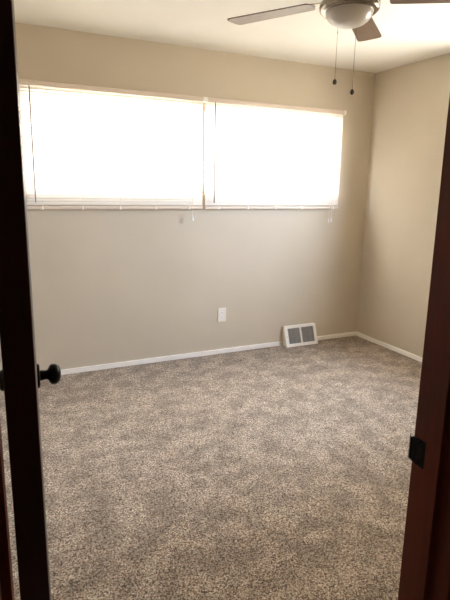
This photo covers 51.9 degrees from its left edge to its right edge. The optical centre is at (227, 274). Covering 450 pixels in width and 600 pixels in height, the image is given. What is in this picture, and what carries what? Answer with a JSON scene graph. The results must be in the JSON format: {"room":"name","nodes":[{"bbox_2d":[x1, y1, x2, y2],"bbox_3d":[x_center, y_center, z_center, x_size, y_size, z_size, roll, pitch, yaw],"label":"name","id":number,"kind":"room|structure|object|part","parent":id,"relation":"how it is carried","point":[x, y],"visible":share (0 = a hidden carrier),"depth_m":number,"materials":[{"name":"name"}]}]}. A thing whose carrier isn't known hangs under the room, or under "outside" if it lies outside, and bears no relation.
{"room":"empty bedroom","nodes":[
{"label":"empty bedroom","id":0,"kind":"room"},
{"bbox_2d":[0,22,374,369],"bbox_3d":[-0.277,-0.491,3.756,3.616,2.490,0.120,-4,12,-23],"label":"wall","id":1,"kind":"structure","parent":0,"point":[109,285],"depth_m":3.71,"materials":[{"name":"beige paint"}]},
{"bbox_2d":[19,79,205,219],"bbox_3d":[-0.788,-0.860,3.357,1.324,0.934,0.063,-4,12,-23],"label":"mini blind","id":2,"kind":"object","parent":1,"relation":"attached to","point":[83,144],"visible":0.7,"depth_m":3.32,"materials":[{"name":"beige plastic"}]},
{"bbox_3d":[-0.798,-0.498,3.430,1.302,0.020,0.027,-4,12,-23],"label":"rail","id":3,"kind":"part","parent":2,"relation":"part of","materials":[{"name":"beige plastic"}]},
{"bbox_2d":[202,106,204,192],"bbox_3d":[-0.202,-0.980,3.650,0.032,0.660,0.058,-4,12,-23],"label":"trim","id":4,"kind":"structure","parent":1,"relation":"attached to","point":[203,150],"depth_m":3.63,"materials":[{"name":"beige wood"}]},
{"bbox_2d":[61,331,356,374],"bbox_3d":[-0.272,0.675,3.917,3.376,0.040,0.013,-4,12,-23],"label":"baseboard","id":5,"kind":"structure","parent":1,"relation":"attached to","point":[279,343],"depth_m":3.87,"materials":[{"name":"white paint"}]},
{"bbox_2d":[218,308,225,321],"bbox_3d":[-0.047,0.342,3.951,0.074,0.122,0.009,-4,12,-23],"label":"wall outlet","id":6,"kind":"object","parent":1,"relation":"attached to","point":[221,311],"visible":1,"depth_m":3.95,"materials":[{"name":"white plastic"}]},
{"bbox_2d":[204,97,345,222],"bbox_3d":[0.420,-0.918,3.873,1.306,0.968,0.063,-4,12,-23],"label":"mini blind","id":7,"kind":"object","parent":1,"relation":"attached to","point":[258,153],"visible":0.99,"depth_m":3.84,"materials":[{"name":"beige plastic"}]},
{"bbox_3d":[0.411,-0.574,3.943,1.284,0.020,0.027,-4,12,-23],"label":"rail","id":8,"kind":"part","parent":7,"relation":"part of","materials":[{"name":"beige plastic"}]},
{"bbox_3d":[0.914,-0.943,4.061,0.003,0.902,0.009,-4,12,-23],"label":"lift cord","id":9,"kind":"part","parent":7,"relation":"part of","materials":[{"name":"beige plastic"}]},
{"bbox_3d":[0.937,-0.947,4.070,0.003,0.896,0.009,-4,12,-23],"label":"lift cord","id":10,"kind":"part","parent":7,"relation":"part of","materials":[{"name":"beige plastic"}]},
{"bbox_2d":[0,336,421,599],"bbox_3d":[0.400,0.982,2.641,3.882,0.060,3.193,-4,12,-23],"label":"floor","id":11,"kind":"structure","parent":0,"point":[276,472],"depth_m":2.33,"materials":[{"name":"beige carpet"}]},
{"bbox_2d":[14,0,449,72],"bbox_3d":[1.009,-1.270,1.115,4.070,0.080,5.673,-4,12,-23],"label":"ceiling","id":12,"kind":"structure","parent":0,"point":[411,33],"depth_m":3.00,"materials":[{"name":"beige paint"}]},
{"bbox_2d":[227,0,449,94],"bbox_3d":[0.554,-1.154,2.116,1.209,0.541,1.188,-4,12,-23],"label":"ceiling fan","id":13,"kind":"object","parent":12,"relation":"hanging from","point":[356,15],"visible":1,"depth_m":2.16,"materials":[{"name":"silver metal"}]},
{"bbox_3d":[0.224,-1.326,2.360,0.460,0.018,0.136,7,12,29],"label":"blade","id":14,"kind":"part","parent":13,"relation":"part of","materials":[{"name":"grey wood"}]},
{"bbox_3d":[0.567,-1.193,2.159,0.217,0.062,0.217,-4,12,-23],"label":"lamp shade","id":15,"kind":"part","parent":13,"relation":"part of","materials":[{"name":"white glass"}]},
{"bbox_3d":[0.735,-1.346,2.512,0.136,0.018,0.460,6,12,26],"label":"blade","id":16,"kind":"part","parent":13,"relation":"part of","materials":[{"name":"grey wood"}]},
{"bbox_3d":[0.974,-1.260,2.084,0.460,0.018,0.136,2,11,6],"label":"blade","id":17,"kind":"part","parent":13,"relation":"part of","materials":[{"name":"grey wood"}]},
{"bbox_2d":[282,323,317,347],"bbox_3d":[0.674,0.553,4.262,0.334,0.183,0.090,-4,12,-23],"label":"floor vent","id":18,"kind":"object","parent":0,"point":[291,333],"visible":1,"depth_m":4.25,"materials":[{"name":"white metal"}]},
{"bbox_2d":[288,328,300,343],"bbox_3d":[0.610,0.556,4.232,0.126,0.131,0.055,-4,12,-23],"label":"grille","id":19,"kind":"object","parent":18,"relation":"attached to","point":[294,334],"depth_m":4.23,"materials":[{"name":"grey metal"}]},
{"bbox_2d":[301,326,313,341],"bbox_3d":[0.739,0.549,4.297,0.136,0.136,0.051,-4,12,-23],"label":"grille","id":20,"kind":"object","parent":18,"relation":"attached to","point":[307,332],"depth_m":4.29,"materials":[{"name":"grey metal"}]},
{"bbox_2d":[356,53,449,357],"bbox_3d":[2.057,-0.315,3.062,0.120,2.490,3.051,-5,12,-27],"label":"wall","id":21,"kind":"structure","parent":0,"point":[411,101],"depth_m":3.96,"materials":[{"name":"beige paint"}]},
{"bbox_2d":[356,332,421,361],"bbox_3d":[1.952,0.834,3.299,0.013,0.040,2.919,-5,12,-27],"label":"baseboard","id":22,"kind":"structure","parent":21,"relation":"attached to","point":[358,334],"depth_m":4.18,"materials":[{"name":"white paint"}]},
{"bbox_3d":[1.022,0.049,1.061,3.600,2.490,0.110,-4,12,-23],"label":"wall","id":23,"kind":"structure","parent":0,"visible":0},
{"bbox_2d":[0,422,14,599],"bbox_3d":[-0.296,0.269,0.527,0.079,2.110,0.140,-4,12,-23],"label":"door frame","id":24,"kind":"structure","parent":23,"relation":"attached to","point":[6,574],"depth_m":0.54,"materials":[{"name":"red wood"}]},
{"bbox_2d":[0,0,60,599],"bbox_3d":[-0.401,0.224,0.926,0.154,2.014,0.710,-4,12,-23],"label":"door","id":25,"kind":"structure","parent":23,"relation":"in","point":[21,377],"depth_m":0.58,"materials":[{"name":"brown wood"}]},
{"bbox_3d":[-0.561,0.268,1.181,0.052,0.056,0.056,-4,12,-23],"label":"knob","id":26,"kind":"part","parent":25,"relation":"part of","materials":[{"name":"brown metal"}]},
{"bbox_3d":[-0.467,0.262,1.220,0.052,0.056,0.056,-4,12,-23],"label":"knob","id":27,"kind":"part","parent":25,"relation":"part of","materials":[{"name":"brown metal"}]},
{"bbox_2d":[398,95,449,599],"bbox_3d":[0.408,0.225,0.825,0.079,2.110,0.140,-4,12,-23],"label":"door frame","id":28,"kind":"structure","parent":23,"relation":"attached to","point":[425,564],"depth_m":0.83,"materials":[{"name":"red wood"}]},
{"bbox_3d":[0.361,0.334,0.881,0.008,0.053,0.042,-4,12,-23],"label":"strike plate","id":29,"kind":"part","parent":28,"relation":"part of","materials":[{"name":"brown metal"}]}
]}

